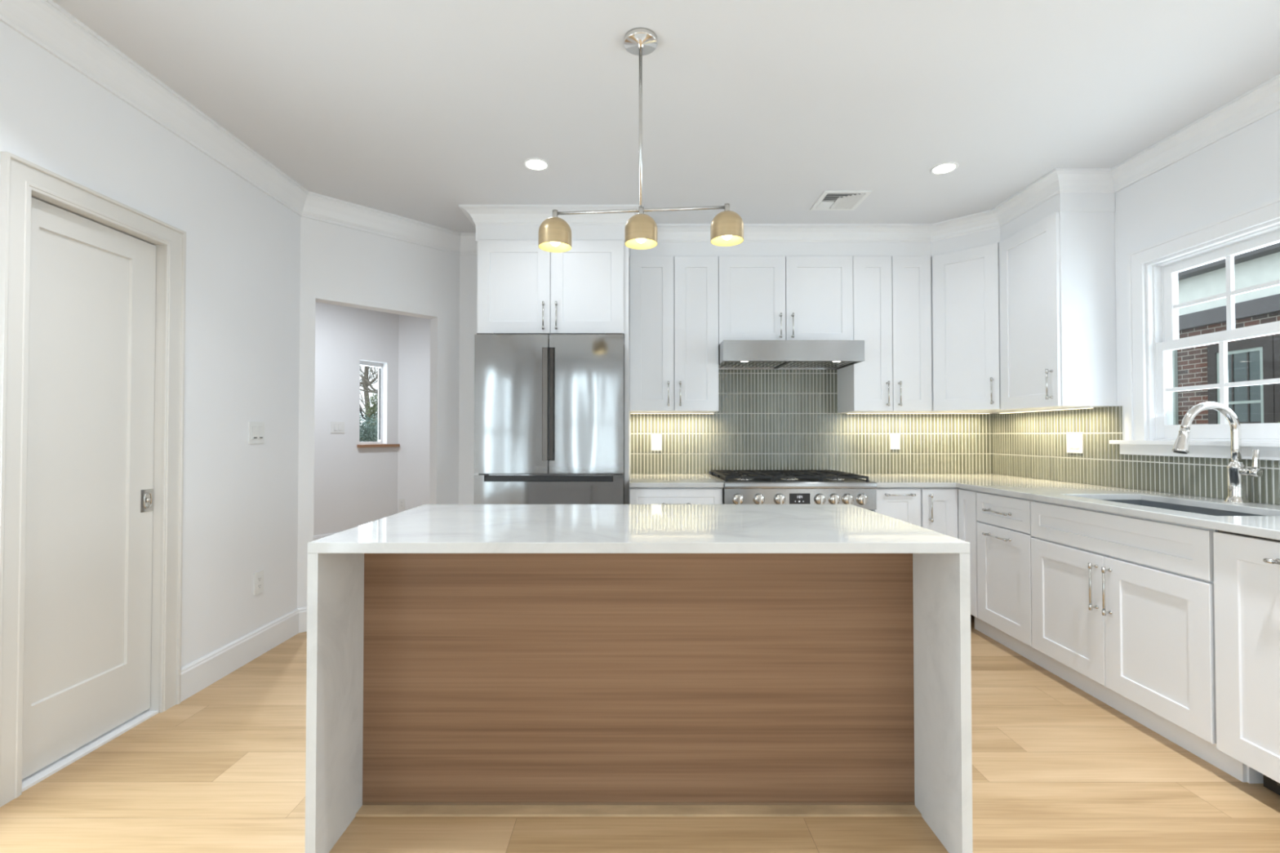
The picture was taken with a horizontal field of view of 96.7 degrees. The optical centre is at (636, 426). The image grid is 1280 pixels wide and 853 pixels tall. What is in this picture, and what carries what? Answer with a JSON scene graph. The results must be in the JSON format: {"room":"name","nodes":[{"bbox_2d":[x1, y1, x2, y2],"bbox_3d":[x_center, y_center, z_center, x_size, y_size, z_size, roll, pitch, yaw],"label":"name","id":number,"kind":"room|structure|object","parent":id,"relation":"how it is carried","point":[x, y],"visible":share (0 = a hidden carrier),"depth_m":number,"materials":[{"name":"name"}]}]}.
{"room":"kitchen","nodes":[
{"label":"kitchen","id":0,"kind":"room"},
{"bbox_2d":[0,20,300,667],"bbox_3d":[-2.140,-0.150,-0.330,0.150,2.690,7.736,0,-1,0],"label":"wall","id":1,"kind":"structure","parent":0,"point":[242,283],"depth_m":2.79,"materials":[{"name":"paint"}]},
{"bbox_2d":[0,151,186,807],"bbox_3d":[-2.129,0.173,2.197,0.172,2.121,0.734,0,-1,0],"label":"door","id":2,"kind":"structure","parent":1,"relation":"in","point":[92,284],"depth_m":2.16,"materials":[{"name":"paint"}]},
{"bbox_2d":[0,0,476,254],"bbox_3d":[-1.562,-1.417,0.032,1.007,0.145,8.420,0,-1,0],"label":"trim","id":3,"kind":"structure","parent":1,"relation":"attached to","point":[45,23],"depth_m":2.57,"materials":[{"name":"paint"}]},
{"bbox_2d":[180,607,306,702],"bbox_3d":[-2.029,1.174,3.034,0.073,0.145,0.968,0,-1,0],"label":"baseboard","id":4,"kind":"structure","parent":1,"relation":"attached to","point":[197,675],"depth_m":2.93,"materials":[{"name":"paint"}]},
{"bbox_2d":[248,422,264,444],"bbox_3d":[-2.058,0.034,3.085,0.013,0.118,0.122,0,-1,0],"label":"light switch","id":5,"kind":"object","parent":1,"relation":"attached to","point":[255,429],"visible":1,"depth_m":3.07,"materials":[{"name":"white plastic"}]},
{"bbox_2d":[253,569,263,595],"bbox_3d":[-2.060,0.852,3.102,0.008,0.122,0.076,0,-1,0],"label":"outlet","id":6,"kind":"object","parent":1,"relation":"attached to","point":[259,575],"visible":1,"depth_m":3.10,"materials":[{"name":"white plastic"}]},
{"bbox_2d":[313,302,398,535],"bbox_3d":[-3.837,-0.062,5.438,0.160,2.690,3.345,-1,-1,33],"label":"wall","id":7,"kind":"structure","parent":0,"point":[354,486],"depth_m":6.30,"materials":[{"name":"paint"}]},
{"bbox_2d":[313,532,338,540],"bbox_3d":[-2.201,1.222,6.156,6.208,0.145,1.673,0,-1,-26],"label":"baseboard","id":8,"kind":"structure","parent":7,"relation":"attached to","point":[315,537],"depth_m":6.01,"materials":[{"name":"paint"}]},
{"bbox_2d":[330,421,344,433],"bbox_3d":[-3.247,0.009,6.177,0.012,0.125,0.150,-1,-1,33],"label":"light switch","id":9,"kind":"object","parent":7,"relation":"attached to","point":[336,427],"visible":1,"depth_m":6.17,"materials":[{"name":"white plastic"}]},
{"bbox_2d":[356,360,399,447],"bbox_3d":[-3.038,-0.256,6.609,0.200,0.987,0.505,-1,-1,33],"label":"window","id":10,"kind":"structure","parent":7,"relation":"in","point":[362,444],"depth_m":6.71,"materials":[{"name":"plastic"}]},
{"bbox_2d":[297,216,459,608],"bbox_3d":[-1.743,-0.086,3.879,1.083,2.690,0.115,1,-1,-45],"label":"wall","id":11,"kind":"structure","parent":0,"point":[340,265],"depth_m":3.84,"materials":[{"name":"paint"}]},
{"bbox_2d":[397,314,430,513],"bbox_3d":[-0.975,-0.040,6.866,3.950,2.690,0.150,0,-1,0],"label":"wall","id":12,"kind":"structure","parent":0,"point":[414,332],"depth_m":6.79,"materials":[{"name":"paint"}]},
{"bbox_2d":[398,498,404,509],"bbox_3d":[-2.798,0.923,6.771,0.076,0.122,0.008,0,-1,0],"label":"outlet","id":13,"kind":"object","parent":12,"relation":"attached to","point":[401,501],"visible":1,"depth_m":6.77,"materials":[{"name":"white plastic"}]},
{"bbox_2d":[458,254,630,504],"bbox_3d":[0.665,-0.078,4.380,4.149,2.690,0.317,0,-1,0],"label":"wall","id":14,"kind":"structure","parent":0,"point":[468,263],"depth_m":4.22,"materials":[{"name":"paint"}]},
{"bbox_2d":[476,240,629,345],"bbox_3d":[-0.556,-0.923,3.966,1.004,0.632,0.535,0,-1,0],"label":"upper cabinet","id":15,"kind":"object","parent":14,"relation":"attached to","point":[523,288],"visible":0.96,"depth_m":3.74,"materials":[{"name":"paint"}]},
{"bbox_2d":[475,192,1115,257],"bbox_3d":[0.856,-1.275,3.886,3.902,0.109,0.801,0,-1,8],"label":"trim","id":16,"kind":"structure","parent":15,"relation":"attached to","point":[1062,202],"depth_m":3.93,"materials":[{"name":"paint"}]},
{"bbox_2d":[629,256,718,413],"bbox_3d":[0.267,-0.666,4.213,0.637,1.140,0.367,0,-1,0],"label":"upper cabinet","id":17,"kind":"object","parent":14,"relation":"attached to","point":[673,301],"depth_m":4.07,"materials":[{"name":"paint"}]},
{"bbox_2d":[631,413,713,413],"bbox_3d":[0.266,-0.097,4.269,0.617,0.003,0.014,0,-1,0],"label":"diffuser","id":18,"kind":"object","parent":17,"relation":"attached to","point":[631,413],"depth_m":4.26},
{"bbox_2d":[718,256,853,345],"bbox_3d":[1.067,-0.912,4.217,0.963,0.648,0.367,0,-1,0],"label":"upper cabinet","id":19,"kind":"object","parent":14,"relation":"attached to","point":[761,298],"visible":0.96,"depth_m":4.08,"materials":[{"name":"paint"}]},
{"bbox_2d":[718,340,864,369],"bbox_3d":[1.069,-0.513,4.127,0.962,0.142,0.512,0,-1,0],"label":"range hood","id":20,"kind":"object","parent":19,"relation":"attached to","point":[732,354],"visible":0.97,"depth_m":3.87,"materials":[{"name":"metal"}]},
{"bbox_2d":[630,369,992,474],"bbox_3d":[1.345,-0.107,4.385,2.788,0.942,0.008,0,-1,0],"label":"backsplash","id":21,"kind":"structure","parent":14,"relation":"attached to","point":[765,420],"depth_m":4.38,"materials":[{"name":"green tile"}]},
{"bbox_2d":[651,434,662,450],"bbox_3d":[0.152,0.123,4.371,0.078,0.124,0.008,0,-1,0],"label":"outlet","id":22,"kind":"object","parent":21,"relation":"attached to","point":[656,439],"visible":1,"depth_m":4.37,"materials":[{"name":"white plastic"}]},
{"bbox_2d":[890,433,899,449],"bbox_3d":[1.985,0.115,4.372,0.072,0.122,0.008,0,-1,0],"label":"outlet","id":23,"kind":"object","parent":21,"relation":"attached to","point":[895,437],"visible":1,"depth_m":4.37,"materials":[{"name":"white plastic"}]},
{"bbox_2d":[837,256,932,413],"bbox_3d":[1.833,-0.672,4.213,0.567,1.128,0.367,0,-1,0],"label":"upper cabinet","id":24,"kind":"object","parent":14,"relation":"attached to","point":[892,295],"visible":0.99,"depth_m":4.07,"materials":[{"name":"paint"}]},
{"bbox_2d":[846,413,989,413],"bbox_3d":[2.110,-0.097,4.269,1.062,0.003,0.014,0,-1,0],"label":"diffuser","id":25,"kind":"object","parent":24,"relation":"attached to","point":[846,413],"depth_m":4.26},
{"bbox_2d":[846,412,990,413],"bbox_3d":[2.110,-0.101,4.269,1.070,0.011,0.020,0,-1,0],"label":"led strip","id":26,"kind":"object","parent":24,"relation":"attached to","point":[846,412],"visible":1,"depth_m":4.26,"materials":[{"name":"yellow plastic"}]},
{"bbox_2d":[924,242,1017,413],"bbox_3d":[2.427,-0.674,4.088,0.624,1.128,0.617,0,-1,0],"label":"upper cabinet","id":27,"kind":"object","parent":14,"relation":"attached to","point":[966,313],"visible":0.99,"depth_m":3.92,"materials":[{"name":"paint"}]},
{"bbox_2d":[0,614,1279,852],"bbox_3d":[-2.305,1.269,2.552,10.390,0.060,13.857,0,-1,0],"label":"floor","id":28,"kind":"structure","parent":0,"point":[1056,768],"depth_m":1.88,"materials":[{"name":"brown wood"}]},
{"bbox_2d":[473,333,624,504],"bbox_3d":[-0.538,0.345,3.833,0.913,1.828,0.720,0,-1,0],"label":"refrigerator","id":29,"kind":"object","parent":28,"relation":"on","point":[549,410],"visible":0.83,"depth_m":3.48,"materials":[{"name":"metal"}]},
{"bbox_2d":[624,333,629,504],"bbox_3d":[-0.067,0.327,3.977,0.028,1.868,0.476,0,-1,0],"label":"board","id":30,"kind":"object","parent":28,"relation":"on","point":[626,335],"visible":0.57,"depth_m":3.75,"materials":[{"name":"paint"}]},
{"bbox_2d":[305,504,973,852],"bbox_3d":[0.005,0.780,2.023,1.839,0.902,0.901,0,-1,0],"label":"kitchen island","id":31,"kind":"object","parent":28,"relation":"on","point":[463,660],"visible":1,"depth_m":1.84,"materials":[{"name":"wood"}]},
{"bbox_2d":[307,504,969,553],"bbox_3d":[0.005,0.344,2.015,1.839,0.030,0.873,0,-1,0],"label":"island countertop","id":32,"kind":"structure","parent":31,"relation":"on","point":[425,528],"depth_m":1.75,"materials":[{"name":"stone"}]},
{"bbox_2d":[628,487,722,504],"bbox_3d":[0.248,0.825,3.963,0.596,0.871,0.822,0,-1,0],"label":"base cabinet","id":33,"kind":"object","parent":28,"relation":"on","point":[637,495],"visible":0.15,"depth_m":3.60,"materials":[{"name":"paint"}]},
{"bbox_2d":[629,474,724,487],"bbox_3d":[0.249,0.374,3.969,0.596,0.030,0.802,0,-1,0],"label":"countertop","id":34,"kind":"structure","parent":33,"relation":"on","point":[635,480],"depth_m":3.69,"materials":[{"name":"stone"}]},
{"bbox_2d":[708,470,876,511],"bbox_3d":[1.024,0.791,3.918,0.950,0.938,0.860,0,-1,0],"label":"range","id":35,"kind":"object","parent":28,"relation":"on","point":[740,486],"visible":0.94,"depth_m":3.56,"materials":[{"name":"metal"}]},
{"bbox_2d":[708,471,872,482],"bbox_3d":[1.024,0.359,3.985,0.950,0.046,0.740,0,-1,0],"label":"cooktop","id":36,"kind":"object","parent":35,"relation":"in","point":[722,476],"depth_m":3.78,"materials":[{"name":"metal"}]},
{"bbox_2d":[873,487,920,526],"bbox_3d":[1.650,0.825,3.963,0.300,0.871,0.822,0,-1,0],"label":"base cabinet","id":37,"kind":"object","parent":28,"relation":"on","point":[903,504],"visible":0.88,"depth_m":3.60,"materials":[{"name":"paint"}]},
{"bbox_2d":[920,487,979,617],"bbox_3d":[2.270,0.824,3.887,0.938,0.871,0.974,0,-1,0],"label":"base cabinet","id":38,"kind":"object","parent":28,"relation":"on","point":[952,512],"visible":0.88,"depth_m":3.59,"materials":[{"name":"paint"}]},
{"bbox_2d":[858,474,1279,540],"bbox_3d":[2.115,0.357,2.868,1.228,0.030,3.006,0,-1,0],"label":"countertop","id":39,"kind":"structure","parent":38,"relation":"on","point":[1093,497],"depth_m":2.79,"materials":[{"name":"stone"}]},
{"bbox_2d":[1106,500,1261,515],"bbox_3d":[2.345,0.470,2.485,0.422,0.206,0.788,0,-1,0],"label":"sink","id":40,"kind":"object","parent":39,"relation":"in","point":[1144,503],"visible":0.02,"depth_m":2.65,"materials":[{"name":"metal"}]},
{"bbox_2d":[1172,401,1262,503],"bbox_3d":[2.538,0.113,2.494,0.314,0.446,0.134,0,-1,0],"label":"faucet","id":41,"kind":"object","parent":39,"relation":"on","point":[1237,472],"visible":1,"depth_m":2.51,"materials":[{"name":"silver metal"}]},
{"bbox_2d":[976,491,1034,647],"bbox_3d":[2.366,0.758,3.164,0.747,0.761,0.465,0,-1,0],"label":"base cabinet","id":42,"kind":"object","parent":28,"relation":"on","point":[1004,581],"visible":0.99,"depth_m":3.14,"materials":[{"name":"paint"}]},
{"bbox_2d":[974,617,1247,782],"bbox_3d":[2.103,1.188,2.748,0.016,0.109,1.562,0,-1,0],"label":"toe kick","id":43,"kind":"object","parent":28,"relation":"on","point":[1199,747],"visible":0.64,"depth_m":2.43,"materials":[{"name":"paint"}]},
{"bbox_2d":[1030,500,1262,743],"bbox_3d":[2.366,0.747,2.471,0.747,0.761,0.919,0,-1,0],"label":"base cabinet","id":44,"kind":"object","parent":28,"relation":"on","point":[1126,603],"visible":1,"depth_m":2.34,"materials":[{"name":"paint"}]},
{"bbox_2d":[1213,530,1279,795],"bbox_3d":[2.311,0.792,1.703,0.638,0.869,0.600,0,-1,0],"label":"dishwasher","id":45,"kind":"object","parent":28,"relation":"on","point":[1246,568],"visible":0.99,"depth_m":1.90,"materials":[{"name":"wood"}]},
{"bbox_2d":[52,0,1279,232],"bbox_3d":[-2.305,-1.510,2.598,10.390,0.120,13.850,0,-1,0],"label":"ceiling","id":46,"kind":"structure","parent":0,"point":[419,110],"depth_m":2.44,"materials":[{"name":"paint"}]},
{"bbox_2d":[523,158,549,170],"bbox_3d":[-0.552,-1.439,3.128,0.140,0.006,0.140,0,-1,0],"label":"recessed light","id":47,"kind":"object","parent":46,"relation":"in","point":[534,164],"visible":1,"depth_m":3.12,"materials":[{"name":"white plastic"}]},
{"bbox_2d":[538,26,743,252],"bbox_3d":[0.016,-1.064,2.135,0.767,0.787,0.132,0,-1,0],"label":"pendant light","id":48,"kind":"object","parent":46,"relation":"hanging from","point":[726,228],"visible":1,"depth_m":2.11,"materials":[{"name":"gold metal"}]},
{"bbox_2d":[810,190,872,210],"bbox_3d":[1.288,-1.429,3.606,0.290,0.012,0.290,0,-1,0],"label":"ceiling vent","id":49,"kind":"object","parent":46,"relation":"in","point":[829,200],"visible":1,"depth_m":3.59,"materials":[{"name":"white plastic"}]},
{"bbox_2d":[929,162,958,174],"bbox_3d":[1.715,-1.438,3.174,0.140,0.006,0.140,0,-1,0],"label":"recessed light","id":50,"kind":"object","parent":46,"relation":"in","point":[946,167],"visible":1,"depth_m":3.17,"materials":[{"name":"white plastic"}]},
{"bbox_2d":[992,109,1279,505],"bbox_3d":[2.799,-0.142,0.171,0.118,2.690,8.737,0,-1,0],"label":"wall","id":51,"kind":"structure","parent":0,"point":[1240,171],"depth_m":2.81,"materials":[{"name":"paint"}]},
{"bbox_2d":[458,73,1279,242],"bbox_3d":[0.795,-1.439,0.032,3.890,0.102,8.420,0,-1,0],"label":"trim","id":52,"kind":"structure","parent":51,"relation":"attached to","point":[1262,100],"depth_m":3.67,"materials":[{"name":"paint"}]},
{"bbox_2d":[999,212,1116,410],"bbox_3d":[2.556,-0.679,3.520,0.367,1.134,0.530,0,-1,0],"label":"upper cabinet","id":53,"kind":"object","parent":51,"relation":"attached to","point":[1057,304],"visible":1,"depth_m":3.26,"materials":[{"name":"paint"}]},
{"bbox_2d":[999,406,1093,413],"bbox_3d":[2.620,-0.104,3.687,0.020,0.011,0.830,0,-1,0],"label":"led strip","id":54,"kind":"object","parent":53,"relation":"attached to","point":[1082,407],"visible":1,"depth_m":3.61,"materials":[{"name":"white plastic"}]},
{"bbox_2d":[991,405,1279,505],"bbox_3d":[2.735,0.110,2.881,0.009,0.463,2.990,0,-1,0],"label":"backsplash","id":55,"kind":"structure","parent":51,"relation":"attached to","point":[1031,445],"depth_m":3.35,"materials":[{"name":"green tile"}]},
{"bbox_2d":[1066,432,1083,453],"bbox_3d":[2.724,0.101,3.544,0.012,0.128,0.128,0,-1,0],"label":"outlet","id":56,"kind":"object","parent":55,"relation":"attached to","point":[1074,441],"visible":1,"depth_m":3.54,"materials":[{"name":"white plastic"}]},
{"bbox_2d":[1109,196,1279,460],"bbox_3d":[2.771,-0.411,2.606,0.162,1.115,1.285,0,-1,0],"label":"window","id":57,"kind":"structure","parent":51,"relation":"in","point":[1158,279],"depth_m":2.90,"materials":[{"name":"paint"}]},
{"label":"outside","id":58,"kind":"structure","parent":0,"visible":0},
{"bbox_3d":[0.000,1.874,7.472,60.000,0.120,45.000,0,-1,0],"label":"ground","id":59,"kind":"structure","parent":58,"visible":0},
{"bbox_2d":[359,413,377,441],"bbox_3d":[-4.934,0.824,10.234,1.603,2.223,1.457,1,-1,-32],"label":"evergreen shrub","id":60,"kind":"object","parent":59,"relation":"on","point":[370,436],"visible":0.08,"depth_m":10.14,"materials":[{"name":"teal plant"}]},
{"bbox_2d":[360,365,377,424],"bbox_3d":[-6.332,-2.283,16.125,4.892,8.474,5.302,0,-1,-20],"label":"bare tree","id":61,"kind":"object","parent":59,"relation":"on","point":[369,390],"visible":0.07,"depth_m":15.27,"materials":[{"name":"brown plant"}]},
{"bbox_2d":[360,365,377,425],"bbox_3d":[-9.558,-3.207,19.856,4.671,10.424,4.309,-1,-1,44],"label":"bare tree","id":62,"kind":"object","parent":59,"relation":"on","point":[366,370],"visible":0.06,"depth_m":19.78,"materials":[{"name":"brown plant"}]},
{"bbox_2d":[361,391,377,440],"bbox_3d":[-5.243,0.534,11.943,1.394,2.804,1.209,0,-1,-26],"label":"evergreen shrub","id":63,"kind":"object","parent":59,"relation":"on","point":[375,410],"visible":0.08,"depth_m":11.73,"materials":[{"name":"green plant"}]},
{"bbox_2d":[1172,242,1279,439],"bbox_3d":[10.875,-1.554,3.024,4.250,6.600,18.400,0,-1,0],"label":"window panes","id":64,"kind":"structure","parent":59,"relation":"on","point":[1255,358],"depth_m":8.54,"materials":[{"name":"glass"}]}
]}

